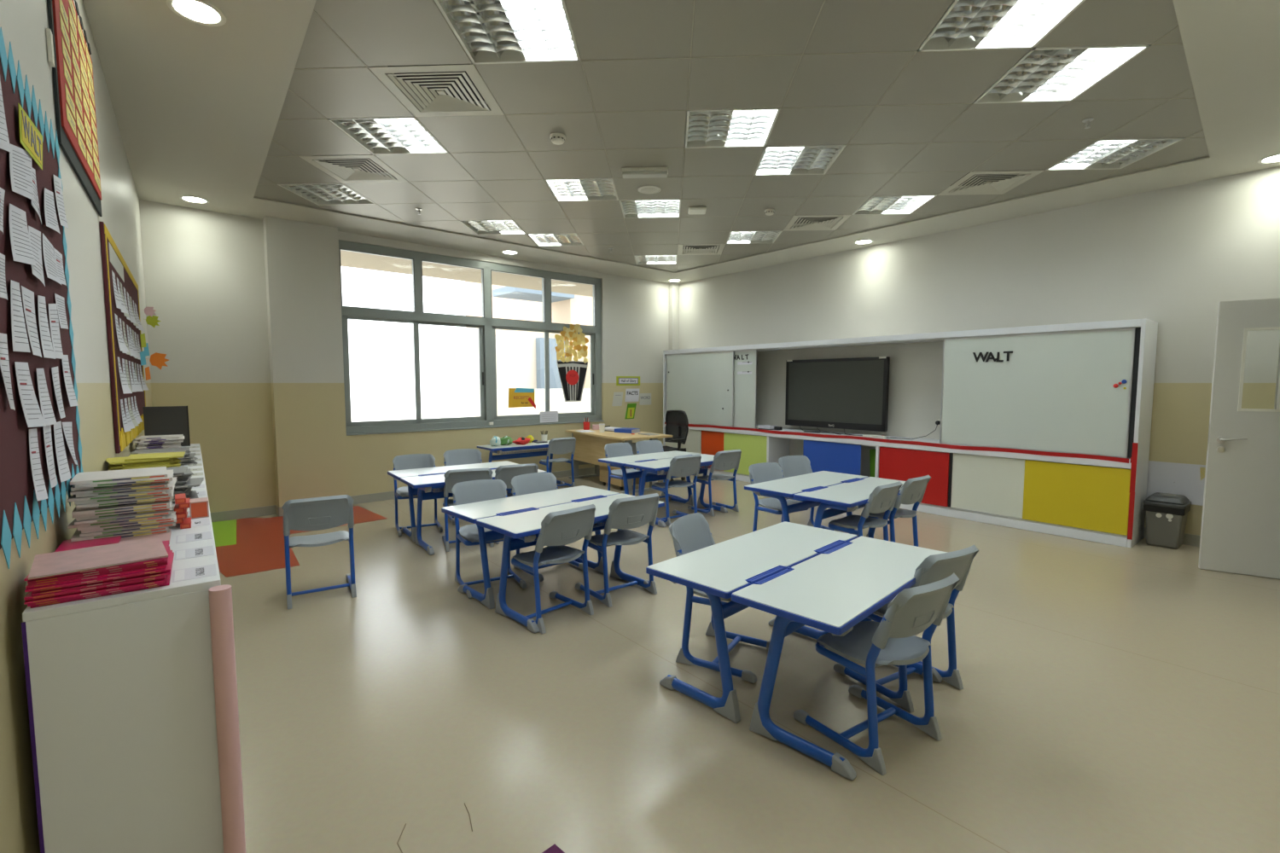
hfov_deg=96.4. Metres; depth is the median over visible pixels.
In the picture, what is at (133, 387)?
worksheet
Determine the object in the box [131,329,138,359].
worksheet
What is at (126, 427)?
worksheet
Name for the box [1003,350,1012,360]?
magnetic letter
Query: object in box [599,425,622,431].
stack
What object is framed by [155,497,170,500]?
print
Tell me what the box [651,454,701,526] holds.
chair
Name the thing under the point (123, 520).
print
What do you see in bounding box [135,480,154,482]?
print
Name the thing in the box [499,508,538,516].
tray
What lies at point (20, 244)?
worksheet
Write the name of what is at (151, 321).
paper leaf
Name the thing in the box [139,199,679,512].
wall
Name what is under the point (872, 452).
folder
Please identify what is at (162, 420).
monitor
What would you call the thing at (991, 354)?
magnetic letter
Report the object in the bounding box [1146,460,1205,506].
poster
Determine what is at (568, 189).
ceiling light
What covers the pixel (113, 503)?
print
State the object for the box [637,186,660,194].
ceiling speaker
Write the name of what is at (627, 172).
emergency light
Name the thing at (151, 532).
print
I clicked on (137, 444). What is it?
book
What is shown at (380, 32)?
ceiling tiles
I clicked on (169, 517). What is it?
book
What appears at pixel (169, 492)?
open textbook
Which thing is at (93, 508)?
print
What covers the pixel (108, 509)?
print
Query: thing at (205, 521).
label
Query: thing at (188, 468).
book
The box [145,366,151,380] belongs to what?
paper scrap
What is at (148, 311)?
paper leaf
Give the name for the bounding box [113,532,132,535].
print
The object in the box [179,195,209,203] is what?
recessed light
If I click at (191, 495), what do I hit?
book
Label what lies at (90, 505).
print
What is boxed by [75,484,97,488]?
print
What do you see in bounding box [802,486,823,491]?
tray
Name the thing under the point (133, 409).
worksheet
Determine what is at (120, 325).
worksheet
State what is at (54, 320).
worksheet
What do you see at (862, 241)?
recessed light
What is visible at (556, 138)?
smoke detector
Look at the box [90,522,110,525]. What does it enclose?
print
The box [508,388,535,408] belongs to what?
poster
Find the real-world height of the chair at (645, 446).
0.720 m
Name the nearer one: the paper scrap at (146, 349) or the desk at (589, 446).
the paper scrap at (146, 349)
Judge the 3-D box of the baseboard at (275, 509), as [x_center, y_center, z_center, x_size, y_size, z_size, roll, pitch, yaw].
[-2.079,0.800,7.939,7.010,0.100,0.172,-4,6,-41]
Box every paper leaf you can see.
[141,306,156,317]
[145,315,161,327]
[145,352,168,369]
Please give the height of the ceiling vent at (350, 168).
0.070 m
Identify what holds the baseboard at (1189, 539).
attached to the wall at (1167, 257)
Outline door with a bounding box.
[1198,298,1279,579]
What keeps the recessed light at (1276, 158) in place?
in the ceiling at (197, 107)
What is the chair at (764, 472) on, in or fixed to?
on the floor
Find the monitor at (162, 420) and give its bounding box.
[142,406,190,446]
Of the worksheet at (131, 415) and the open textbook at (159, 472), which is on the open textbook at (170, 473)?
the open textbook at (159, 472)
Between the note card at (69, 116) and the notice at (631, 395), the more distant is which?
the notice at (631, 395)
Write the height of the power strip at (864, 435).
0.030 m
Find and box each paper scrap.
[139,333,146,347]
[139,350,146,365]
[144,343,149,356]
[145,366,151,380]
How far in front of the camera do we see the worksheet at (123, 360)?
3.19 m
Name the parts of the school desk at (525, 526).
leg, rail, leg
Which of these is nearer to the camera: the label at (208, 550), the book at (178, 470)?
the label at (208, 550)
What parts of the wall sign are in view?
panel, grey frame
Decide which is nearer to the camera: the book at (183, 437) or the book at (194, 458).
the book at (194, 458)
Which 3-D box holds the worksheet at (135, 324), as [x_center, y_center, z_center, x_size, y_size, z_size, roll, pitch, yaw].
[-3.405,-0.773,3.841,0.025,0.190,0.122,-2,5,-27]
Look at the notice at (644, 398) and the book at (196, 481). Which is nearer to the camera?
the book at (196, 481)
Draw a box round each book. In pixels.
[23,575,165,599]
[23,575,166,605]
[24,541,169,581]
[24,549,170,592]
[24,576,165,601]
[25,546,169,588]
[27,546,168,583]
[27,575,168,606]
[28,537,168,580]
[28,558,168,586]
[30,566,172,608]
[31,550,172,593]
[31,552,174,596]
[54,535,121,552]
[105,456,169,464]
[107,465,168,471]
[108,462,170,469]
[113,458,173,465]
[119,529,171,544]
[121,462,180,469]
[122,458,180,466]
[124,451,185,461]
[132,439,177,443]
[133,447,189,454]
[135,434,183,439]
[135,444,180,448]
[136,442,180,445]
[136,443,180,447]
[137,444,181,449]
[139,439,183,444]
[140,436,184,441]
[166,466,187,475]
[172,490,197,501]
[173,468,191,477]
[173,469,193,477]
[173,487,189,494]
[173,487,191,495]
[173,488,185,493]
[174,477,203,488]
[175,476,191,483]
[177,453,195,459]
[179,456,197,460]
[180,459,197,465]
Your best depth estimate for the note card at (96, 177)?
2.59 m
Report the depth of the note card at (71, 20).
2.18 m
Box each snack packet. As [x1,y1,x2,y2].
[489,436,500,446]
[500,436,513,445]
[512,436,530,445]
[526,435,534,442]
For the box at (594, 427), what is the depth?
8.69 m
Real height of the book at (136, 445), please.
0.008 m
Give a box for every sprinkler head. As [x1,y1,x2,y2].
[415,208,422,215]
[1082,117,1093,128]
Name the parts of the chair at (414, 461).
frame, seat frame, seat, backrest, frame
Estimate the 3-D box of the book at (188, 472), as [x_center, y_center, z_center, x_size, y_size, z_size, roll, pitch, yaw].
[-1.860,0.182,2.177,0.235,0.006,0.200,-4,6,-44]
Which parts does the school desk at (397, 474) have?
leg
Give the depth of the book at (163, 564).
1.20 m
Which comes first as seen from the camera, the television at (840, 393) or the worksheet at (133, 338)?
the worksheet at (133, 338)
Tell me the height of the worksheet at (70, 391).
0.146 m
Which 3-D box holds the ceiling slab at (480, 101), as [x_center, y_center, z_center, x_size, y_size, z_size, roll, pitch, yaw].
[0.296,-2.375,4.725,9.191,0.080,9.752,-4,6,-40]
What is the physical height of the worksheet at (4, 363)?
0.147 m
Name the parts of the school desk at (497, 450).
leg, rail, leg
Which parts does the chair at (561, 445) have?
frame, seat frame, seat, backrest, frame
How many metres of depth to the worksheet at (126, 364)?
3.35 m
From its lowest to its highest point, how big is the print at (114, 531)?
0.004 m
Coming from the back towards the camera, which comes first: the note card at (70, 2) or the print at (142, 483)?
the note card at (70, 2)
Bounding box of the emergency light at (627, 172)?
[621,166,668,178]
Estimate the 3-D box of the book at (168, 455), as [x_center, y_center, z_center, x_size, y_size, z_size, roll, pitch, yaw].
[-2.187,0.134,2.590,0.195,0.006,0.220,-3,5,-36]
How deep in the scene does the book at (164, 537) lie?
1.63 m
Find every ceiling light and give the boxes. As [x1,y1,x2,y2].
[277,182,374,205]
[327,104,448,154]
[434,0,580,63]
[459,219,526,234]
[527,232,584,246]
[544,177,618,201]
[619,198,680,218]
[634,255,677,264]
[685,107,780,148]
[726,230,782,244]
[753,145,846,175]
[852,195,936,215]
[917,0,1085,52]
[973,44,1151,104]
[1045,137,1185,170]
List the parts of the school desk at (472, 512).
leg, leg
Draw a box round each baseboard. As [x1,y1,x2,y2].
[209,467,594,522]
[1143,527,1200,546]
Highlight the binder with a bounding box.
[614,427,640,433]
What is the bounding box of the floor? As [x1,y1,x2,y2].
[211,473,1279,852]
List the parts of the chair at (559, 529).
frame, seat frame, seat, backrest, frame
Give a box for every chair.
[281,494,356,609]
[392,453,442,536]
[442,468,493,552]
[443,448,482,524]
[451,479,526,599]
[494,463,538,544]
[511,472,582,581]
[511,504,595,634]
[539,437,575,487]
[575,493,659,607]
[604,442,641,496]
[635,440,682,498]
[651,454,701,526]
[663,410,688,481]
[669,512,769,683]
[687,449,741,516]
[748,462,808,531]
[778,455,841,532]
[792,572,960,775]
[828,481,902,541]
[832,544,978,712]
[867,475,930,546]
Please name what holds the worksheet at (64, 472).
attached to the pinboard at (20, 507)
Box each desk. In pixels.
[387,460,517,541]
[400,469,546,555]
[441,485,619,609]
[476,493,664,633]
[477,440,564,484]
[565,429,672,494]
[598,450,702,506]
[625,453,727,527]
[645,521,857,723]
[731,536,947,780]
[744,471,868,535]
[793,477,905,538]
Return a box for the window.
[338,239,604,436]
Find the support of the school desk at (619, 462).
on the floor
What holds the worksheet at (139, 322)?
attached to the pinboard at (112, 258)
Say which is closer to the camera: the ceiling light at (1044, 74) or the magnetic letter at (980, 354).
the ceiling light at (1044, 74)
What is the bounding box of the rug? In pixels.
[541,843,564,852]
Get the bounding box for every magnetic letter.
[972,351,989,361]
[985,352,996,362]
[996,352,1003,361]
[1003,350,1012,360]
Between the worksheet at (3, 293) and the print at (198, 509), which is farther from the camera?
the print at (198, 509)
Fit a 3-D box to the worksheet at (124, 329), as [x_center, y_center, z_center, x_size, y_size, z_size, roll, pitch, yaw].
[-2.979,-0.513,3.323,0.020,0.190,0.129,-3,6,-38]
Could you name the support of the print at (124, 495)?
on the open textbook at (72, 498)
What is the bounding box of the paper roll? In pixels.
[208,584,246,852]
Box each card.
[17,103,42,170]
[59,0,69,33]
[59,12,70,55]
[61,36,71,75]
[63,58,73,96]
[64,82,75,120]
[65,102,76,138]
[68,0,76,26]
[68,6,77,43]
[69,26,78,59]
[71,47,81,84]
[73,69,81,101]
[74,87,82,120]
[75,109,85,141]
[76,15,85,52]
[77,129,86,159]
[78,37,87,72]
[79,55,87,87]
[81,73,89,106]
[82,93,89,121]
[83,112,91,139]
[85,43,93,76]
[85,130,93,157]
[86,148,93,172]
[87,63,93,92]
[88,81,94,107]
[89,98,95,122]
[90,114,97,140]
[92,133,98,157]
[93,149,99,174]
[93,166,100,191]
[624,403,636,418]
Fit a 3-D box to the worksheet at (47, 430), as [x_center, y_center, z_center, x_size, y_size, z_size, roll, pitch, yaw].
[-1.408,0.070,1.371,0.009,0.145,0.092,-3,6,-38]
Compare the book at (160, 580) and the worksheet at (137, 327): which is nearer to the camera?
the book at (160, 580)
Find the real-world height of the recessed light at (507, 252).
0.009 m
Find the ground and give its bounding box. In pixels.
[350,403,467,421]
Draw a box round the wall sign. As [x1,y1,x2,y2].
[616,376,639,385]
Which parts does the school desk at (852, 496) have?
leg, leg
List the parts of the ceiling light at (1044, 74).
lamp panel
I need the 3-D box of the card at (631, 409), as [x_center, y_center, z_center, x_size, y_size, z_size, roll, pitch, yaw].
[-0.155,-0.258,9.651,0.260,0.260,0.004,-4,6,-41]
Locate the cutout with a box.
[554,324,588,401]
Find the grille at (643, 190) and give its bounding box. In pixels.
[640,187,657,193]
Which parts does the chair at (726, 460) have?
frame, seat frame, seat, backrest, frame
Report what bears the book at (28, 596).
on the book at (165, 577)
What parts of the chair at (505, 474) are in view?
backrest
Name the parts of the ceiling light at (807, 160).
lamp panel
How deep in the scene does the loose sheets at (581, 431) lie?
8.42 m
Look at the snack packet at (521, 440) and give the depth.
7.77 m
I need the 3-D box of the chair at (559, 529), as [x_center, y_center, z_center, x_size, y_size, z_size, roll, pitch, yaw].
[-0.549,0.823,3.543,0.523,0.720,0.407,4,6,44]
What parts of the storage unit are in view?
sliding door, sliding door, sliding door, sliding door, panel, rail, sliding door, sliding door, sliding door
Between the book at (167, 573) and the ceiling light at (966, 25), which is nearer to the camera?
the book at (167, 573)
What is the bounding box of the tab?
[46,28,55,67]
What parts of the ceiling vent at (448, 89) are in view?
plate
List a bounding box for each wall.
[0,0,151,852]
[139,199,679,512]
[496,388,590,415]
[678,165,1279,535]
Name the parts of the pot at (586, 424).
pot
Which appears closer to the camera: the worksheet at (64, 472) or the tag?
the worksheet at (64, 472)
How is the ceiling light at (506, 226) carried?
attached to the grid
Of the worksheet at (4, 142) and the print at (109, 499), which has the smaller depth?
the worksheet at (4, 142)
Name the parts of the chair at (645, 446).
frame, backrest, frame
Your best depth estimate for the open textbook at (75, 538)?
1.62 m
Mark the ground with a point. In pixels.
(369, 413)
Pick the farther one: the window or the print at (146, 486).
the window
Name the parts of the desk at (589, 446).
modesty panel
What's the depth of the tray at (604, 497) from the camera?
4.13 m
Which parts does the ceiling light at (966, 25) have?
lamp panel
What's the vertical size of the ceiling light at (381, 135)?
0.103 m
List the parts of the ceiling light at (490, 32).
lamp panel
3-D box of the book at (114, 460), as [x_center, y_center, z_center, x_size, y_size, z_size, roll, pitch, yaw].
[-2.234,0.144,2.540,0.220,0.006,0.195,4,6,42]
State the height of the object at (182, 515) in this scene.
0.015 m
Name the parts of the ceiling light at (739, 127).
lamp panel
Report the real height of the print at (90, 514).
0.007 m
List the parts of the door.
lock plate, handle, glazing frame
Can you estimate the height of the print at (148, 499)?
0.004 m
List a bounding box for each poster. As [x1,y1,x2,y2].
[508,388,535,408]
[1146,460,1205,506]
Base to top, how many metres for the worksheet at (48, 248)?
0.117 m
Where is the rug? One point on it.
(554, 849)
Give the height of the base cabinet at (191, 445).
1.000 m
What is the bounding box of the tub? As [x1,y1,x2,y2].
[556,360,587,401]
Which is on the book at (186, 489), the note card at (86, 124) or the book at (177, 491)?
the book at (177, 491)
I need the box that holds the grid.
[257,0,1204,272]
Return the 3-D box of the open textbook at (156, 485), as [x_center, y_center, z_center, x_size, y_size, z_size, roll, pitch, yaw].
[-1.530,0.172,1.704,0.205,0.008,0.210,-3,5,-36]
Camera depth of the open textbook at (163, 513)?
1.62 m
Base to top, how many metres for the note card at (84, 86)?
0.057 m
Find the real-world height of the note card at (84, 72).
0.060 m
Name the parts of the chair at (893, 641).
seat frame, frame, seat, frame, backrest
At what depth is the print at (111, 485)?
1.60 m
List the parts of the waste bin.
lid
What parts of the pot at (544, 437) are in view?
pot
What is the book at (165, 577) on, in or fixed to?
on the book at (160, 580)
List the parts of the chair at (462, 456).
backrest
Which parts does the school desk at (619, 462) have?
leg, leg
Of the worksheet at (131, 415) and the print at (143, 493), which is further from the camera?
the worksheet at (131, 415)
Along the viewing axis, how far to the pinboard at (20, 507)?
1.27 m
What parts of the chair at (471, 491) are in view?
frame, backrest, seat, seat frame, frame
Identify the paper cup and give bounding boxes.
[599,424,605,432]
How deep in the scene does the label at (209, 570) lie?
1.36 m
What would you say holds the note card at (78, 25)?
attached to the pinboard at (67, 141)
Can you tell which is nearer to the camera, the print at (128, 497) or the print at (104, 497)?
the print at (104, 497)
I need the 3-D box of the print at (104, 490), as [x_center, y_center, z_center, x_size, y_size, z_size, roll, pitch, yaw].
[-1.499,0.180,1.597,0.040,0.004,0.001,-3,5,-36]
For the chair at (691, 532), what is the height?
0.720 m
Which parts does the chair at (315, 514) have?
frame, backrest, seat, frame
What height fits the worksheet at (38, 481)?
0.160 m
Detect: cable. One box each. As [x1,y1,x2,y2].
[799,425,861,436]
[803,428,840,435]
[843,424,937,439]
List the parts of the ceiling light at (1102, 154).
lamp panel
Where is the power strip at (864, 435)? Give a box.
[862,434,886,438]
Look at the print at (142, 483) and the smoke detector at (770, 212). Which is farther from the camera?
the smoke detector at (770, 212)
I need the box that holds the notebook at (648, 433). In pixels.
[638,432,659,435]
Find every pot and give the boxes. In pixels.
[541,430,547,441]
[583,417,589,430]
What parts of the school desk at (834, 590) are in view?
leg, leg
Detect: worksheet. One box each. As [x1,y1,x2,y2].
[0,78,11,152]
[0,187,5,234]
[0,253,7,299]
[0,332,15,410]
[9,143,34,201]
[9,203,36,266]
[10,279,30,352]
[14,361,46,427]
[21,285,41,357]
[28,225,45,286]
[29,428,48,500]
[30,167,41,223]
[36,368,57,425]
[37,295,55,359]
[42,233,61,285]
[42,424,57,488]
[44,187,60,233]
[48,303,63,359]
[51,366,65,418]
[52,174,68,228]
[53,247,66,285]
[53,421,71,482]
[54,293,68,329]
[61,354,78,407]
[61,422,77,465]
[111,270,123,310]
[114,313,128,352]
[116,277,128,314]
[117,356,132,393]
[119,318,127,353]
[120,282,129,317]
[120,399,131,432]
[122,320,130,354]
[122,358,127,384]
[123,287,130,320]
[124,398,134,429]
[125,360,132,392]
[126,324,135,356]
[127,292,137,324]
[128,326,140,358]
[128,360,136,392]
[128,397,138,426]
[129,296,138,325]
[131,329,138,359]
[131,361,143,391]
[131,396,139,424]
[132,299,139,328]
[133,331,140,360]
[133,395,142,422]
[134,303,144,331]
[137,334,140,352]
[137,364,142,389]
[139,364,149,390]
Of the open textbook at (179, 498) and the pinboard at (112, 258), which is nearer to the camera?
the open textbook at (179, 498)
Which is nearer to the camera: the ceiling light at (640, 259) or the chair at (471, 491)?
the chair at (471, 491)
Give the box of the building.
[340,250,593,417]
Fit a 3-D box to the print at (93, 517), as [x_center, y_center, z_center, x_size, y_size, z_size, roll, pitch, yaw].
[-1.527,0.254,1.583,0.045,0.007,0.001,-4,6,-40]
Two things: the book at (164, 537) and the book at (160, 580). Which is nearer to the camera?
the book at (160, 580)
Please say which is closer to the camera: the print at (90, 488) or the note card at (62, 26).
the print at (90, 488)
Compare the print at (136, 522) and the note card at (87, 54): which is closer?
the print at (136, 522)
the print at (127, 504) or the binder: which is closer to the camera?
the print at (127, 504)
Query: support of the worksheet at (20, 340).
attached to the pinboard at (20, 507)
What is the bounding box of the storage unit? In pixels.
[663,318,1157,547]
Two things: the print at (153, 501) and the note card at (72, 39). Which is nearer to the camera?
the print at (153, 501)
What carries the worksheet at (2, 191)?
attached to the pinboard at (20, 507)
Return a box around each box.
[592,424,599,430]
[773,426,782,430]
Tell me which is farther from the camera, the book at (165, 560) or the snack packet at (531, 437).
the snack packet at (531, 437)
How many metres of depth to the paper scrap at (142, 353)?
3.96 m
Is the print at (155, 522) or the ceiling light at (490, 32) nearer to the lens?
the print at (155, 522)
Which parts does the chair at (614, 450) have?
frame, backrest, seat, seat frame, frame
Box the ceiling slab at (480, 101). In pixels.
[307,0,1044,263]
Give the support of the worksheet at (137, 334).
attached to the pinboard at (112, 258)
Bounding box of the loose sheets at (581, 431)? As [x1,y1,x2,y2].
[576,430,593,432]
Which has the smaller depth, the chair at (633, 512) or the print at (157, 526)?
the print at (157, 526)
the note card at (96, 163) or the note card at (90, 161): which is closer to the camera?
the note card at (90, 161)
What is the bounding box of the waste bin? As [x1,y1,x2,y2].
[1142,492,1191,549]
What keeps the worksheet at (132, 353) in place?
attached to the pinboard at (112, 258)
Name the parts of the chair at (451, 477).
frame, seat, backrest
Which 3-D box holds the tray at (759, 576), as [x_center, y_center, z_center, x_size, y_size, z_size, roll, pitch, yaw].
[0.556,0.649,2.527,0.030,0.005,0.280,4,6,45]
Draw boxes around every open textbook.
[67,489,168,502]
[67,515,166,529]
[69,466,167,485]
[69,477,173,494]
[70,481,168,491]
[70,526,168,541]
[71,501,169,515]
[72,501,170,518]
[74,469,173,488]
[74,485,174,505]
[74,510,171,525]
[75,477,177,497]
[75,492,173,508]
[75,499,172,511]
[75,501,173,521]
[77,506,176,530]
[79,522,175,537]
[81,515,176,533]
[121,526,169,538]
[174,493,186,504]
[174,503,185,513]
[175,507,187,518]
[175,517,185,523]
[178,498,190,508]
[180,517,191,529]
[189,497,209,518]
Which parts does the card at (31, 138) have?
yellow panel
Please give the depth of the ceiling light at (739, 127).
4.03 m
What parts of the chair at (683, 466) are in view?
frame, seat frame, seat, backrest, frame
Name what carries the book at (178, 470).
on the book at (188, 472)
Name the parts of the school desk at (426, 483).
leg, rail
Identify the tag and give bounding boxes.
[1199,467,1205,480]
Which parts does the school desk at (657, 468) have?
leg, rail, leg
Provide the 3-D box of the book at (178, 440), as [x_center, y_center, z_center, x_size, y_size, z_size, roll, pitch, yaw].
[-3.020,0.094,3.617,0.210,0.008,0.200,-3,5,-38]
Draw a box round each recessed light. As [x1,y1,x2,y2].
[166,0,226,26]
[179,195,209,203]
[500,250,518,254]
[668,279,680,281]
[854,239,872,244]
[1257,153,1279,163]
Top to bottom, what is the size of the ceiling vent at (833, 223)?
0.070 m
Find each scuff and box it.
[396,823,406,852]
[464,802,472,831]
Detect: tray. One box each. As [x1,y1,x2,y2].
[418,472,445,476]
[495,507,535,515]
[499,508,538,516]
[534,441,547,443]
[571,494,603,501]
[575,495,606,502]
[745,565,785,582]
[754,567,794,584]
[758,424,777,430]
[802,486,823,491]
[808,487,828,492]
[814,540,844,552]
[821,541,852,553]
[840,477,859,482]
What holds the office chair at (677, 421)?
on the floor
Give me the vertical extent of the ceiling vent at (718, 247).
0.070 m
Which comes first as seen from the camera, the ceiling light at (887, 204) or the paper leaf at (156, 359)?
the paper leaf at (156, 359)
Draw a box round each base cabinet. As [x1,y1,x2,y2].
[21,484,223,852]
[179,443,205,484]
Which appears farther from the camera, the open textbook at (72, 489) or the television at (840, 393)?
the television at (840, 393)
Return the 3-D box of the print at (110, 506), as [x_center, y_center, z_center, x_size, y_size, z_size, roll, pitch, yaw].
[-1.497,0.224,1.611,0.040,0.004,0.001,-4,6,-39]
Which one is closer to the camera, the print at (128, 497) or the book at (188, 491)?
the print at (128, 497)
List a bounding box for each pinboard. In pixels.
[0,26,83,569]
[46,0,102,216]
[98,221,145,453]
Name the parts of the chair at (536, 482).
frame, backrest, frame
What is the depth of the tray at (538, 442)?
8.04 m
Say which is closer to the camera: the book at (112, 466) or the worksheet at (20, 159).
the worksheet at (20, 159)
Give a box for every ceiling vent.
[298,154,407,183]
[368,64,503,116]
[677,244,725,255]
[783,215,851,231]
[937,170,1043,195]
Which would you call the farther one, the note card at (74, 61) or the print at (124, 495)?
the note card at (74, 61)
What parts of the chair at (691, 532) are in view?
backrest, seat frame, frame, seat, frame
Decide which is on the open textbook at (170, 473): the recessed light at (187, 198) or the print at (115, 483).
the print at (115, 483)
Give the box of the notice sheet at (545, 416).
[540,411,558,422]
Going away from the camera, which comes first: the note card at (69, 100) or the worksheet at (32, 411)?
the worksheet at (32, 411)
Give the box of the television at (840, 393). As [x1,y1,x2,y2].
[785,356,890,431]
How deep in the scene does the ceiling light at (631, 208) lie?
5.86 m
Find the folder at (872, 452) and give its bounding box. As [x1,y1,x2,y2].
[869,448,875,477]
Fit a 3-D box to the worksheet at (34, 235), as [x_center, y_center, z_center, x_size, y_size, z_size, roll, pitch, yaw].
[-1.421,-0.407,1.351,0.010,0.140,0.187,-3,6,-38]
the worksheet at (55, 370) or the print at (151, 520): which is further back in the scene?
the print at (151, 520)
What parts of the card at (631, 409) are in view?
yellow panel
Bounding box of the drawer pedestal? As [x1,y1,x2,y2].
[599,442,646,490]
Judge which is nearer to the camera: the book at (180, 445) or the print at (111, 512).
the print at (111, 512)
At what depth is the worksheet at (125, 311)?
3.16 m
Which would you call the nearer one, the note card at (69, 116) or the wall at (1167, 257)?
the note card at (69, 116)
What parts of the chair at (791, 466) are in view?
backrest, seat frame, frame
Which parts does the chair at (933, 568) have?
seat frame, frame, seat, frame, backrest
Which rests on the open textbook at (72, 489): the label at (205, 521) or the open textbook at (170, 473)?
the open textbook at (170, 473)
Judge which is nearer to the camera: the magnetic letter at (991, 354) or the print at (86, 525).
the print at (86, 525)
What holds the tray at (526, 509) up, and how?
on the school desk at (472, 512)
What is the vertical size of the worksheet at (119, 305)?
0.190 m
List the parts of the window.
sliding sash, sliding sash, sill, sash handle, sliding sash, sliding sash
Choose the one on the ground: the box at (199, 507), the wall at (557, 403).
the wall at (557, 403)
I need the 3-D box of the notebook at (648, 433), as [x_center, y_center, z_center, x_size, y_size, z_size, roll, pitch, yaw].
[0.122,0.106,7.917,0.180,0.008,0.262,-3,5,-37]
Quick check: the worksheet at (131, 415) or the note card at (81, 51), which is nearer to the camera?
the note card at (81, 51)
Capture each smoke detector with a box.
[549,132,565,145]
[764,208,774,215]
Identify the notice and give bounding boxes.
[611,392,622,406]
[624,389,639,401]
[639,393,651,405]
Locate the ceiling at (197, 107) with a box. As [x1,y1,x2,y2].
[82,0,1279,284]
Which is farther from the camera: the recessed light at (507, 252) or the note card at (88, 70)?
the recessed light at (507, 252)
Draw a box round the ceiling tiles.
[253,0,1209,272]
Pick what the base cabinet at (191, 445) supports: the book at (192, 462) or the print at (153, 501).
the book at (192, 462)
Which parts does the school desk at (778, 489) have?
leg, leg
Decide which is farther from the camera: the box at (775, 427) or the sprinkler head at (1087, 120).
the box at (775, 427)
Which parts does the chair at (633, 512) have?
frame, seat frame, seat, backrest, frame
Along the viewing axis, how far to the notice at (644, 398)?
9.85 m
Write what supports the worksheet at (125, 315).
attached to the pinboard at (112, 258)
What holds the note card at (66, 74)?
attached to the pinboard at (67, 141)
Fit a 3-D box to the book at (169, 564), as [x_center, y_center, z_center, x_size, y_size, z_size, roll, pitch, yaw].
[-1.190,0.321,1.285,0.215,0.005,0.190,-3,6,-38]
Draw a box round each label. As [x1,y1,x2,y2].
[172,564,216,582]
[174,545,214,560]
[175,531,211,543]
[176,518,209,529]
[182,463,202,466]
[190,468,202,471]
[191,472,203,476]
[192,483,204,488]
[196,490,205,495]
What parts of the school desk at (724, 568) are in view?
leg, leg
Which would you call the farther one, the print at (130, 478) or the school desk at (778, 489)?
the school desk at (778, 489)
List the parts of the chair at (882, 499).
seat frame, seat, frame, backrest, frame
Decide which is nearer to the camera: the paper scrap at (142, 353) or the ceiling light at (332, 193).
the paper scrap at (142, 353)
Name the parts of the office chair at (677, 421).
seat, frame, armrest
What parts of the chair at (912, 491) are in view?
seat, frame, backrest, frame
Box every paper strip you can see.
[737,361,752,365]
[737,371,751,374]
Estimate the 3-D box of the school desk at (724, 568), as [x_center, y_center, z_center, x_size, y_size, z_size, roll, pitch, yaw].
[0.611,0.924,2.917,0.473,0.613,1.220,4,6,45]
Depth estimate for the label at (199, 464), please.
3.13 m
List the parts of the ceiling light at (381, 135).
lamp panel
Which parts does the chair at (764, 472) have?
frame, backrest, seat, seat frame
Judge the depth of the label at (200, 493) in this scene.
2.33 m
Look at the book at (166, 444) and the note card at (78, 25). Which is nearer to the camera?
the note card at (78, 25)
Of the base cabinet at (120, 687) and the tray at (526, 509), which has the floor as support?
the base cabinet at (120, 687)
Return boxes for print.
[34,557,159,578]
[67,497,90,501]
[67,523,90,529]
[69,480,93,484]
[69,490,93,494]
[70,487,93,491]
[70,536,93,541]
[71,511,94,515]
[72,513,95,517]
[74,500,97,504]
[74,519,97,524]
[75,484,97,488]
[75,493,98,497]
[75,504,98,508]
[75,506,98,510]
[75,516,98,520]
[77,525,99,530]
[79,532,102,537]
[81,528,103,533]
[90,496,110,499]
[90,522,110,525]
[93,479,112,482]
[93,485,113,488]
[93,489,112,492]
[93,535,113,538]
[94,509,114,512]
[94,512,114,515]
[97,482,116,486]
[97,499,116,501]
[97,518,116,522]
[98,492,117,494]
[98,502,118,506]
[98,505,117,507]
[98,514,118,517]
[99,524,119,528]
[102,530,121,534]
[103,526,122,529]
[110,494,128,497]
[110,520,128,523]
[111,477,131,481]
[112,488,131,490]
[113,483,132,487]
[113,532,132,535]
[114,506,133,510]
[114,510,133,513]
[116,482,135,484]
[116,497,135,500]
[116,516,135,519]
[117,490,136,493]
[117,502,136,506]
[118,500,137,503]
[118,512,137,515]
[119,522,138,525]
[121,528,139,531]
[122,524,141,528]
[128,493,147,496]
[128,517,147,521]
[131,477,149,479]
[131,486,149,489]
[132,482,150,485]
[132,529,151,533]
[133,505,151,508]
[133,507,151,511]
[133,532,151,536]
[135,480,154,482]
[135,495,153,498]
[135,514,153,517]
[136,488,154,492]
[136,500,154,504]
[136,510,155,513]
[137,499,155,501]
[138,520,156,523]
[139,525,157,529]
[140,522,159,525]
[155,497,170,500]
[176,499,184,502]
[177,514,185,517]
[181,524,189,528]
[191,502,207,517]
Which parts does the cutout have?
panel, panel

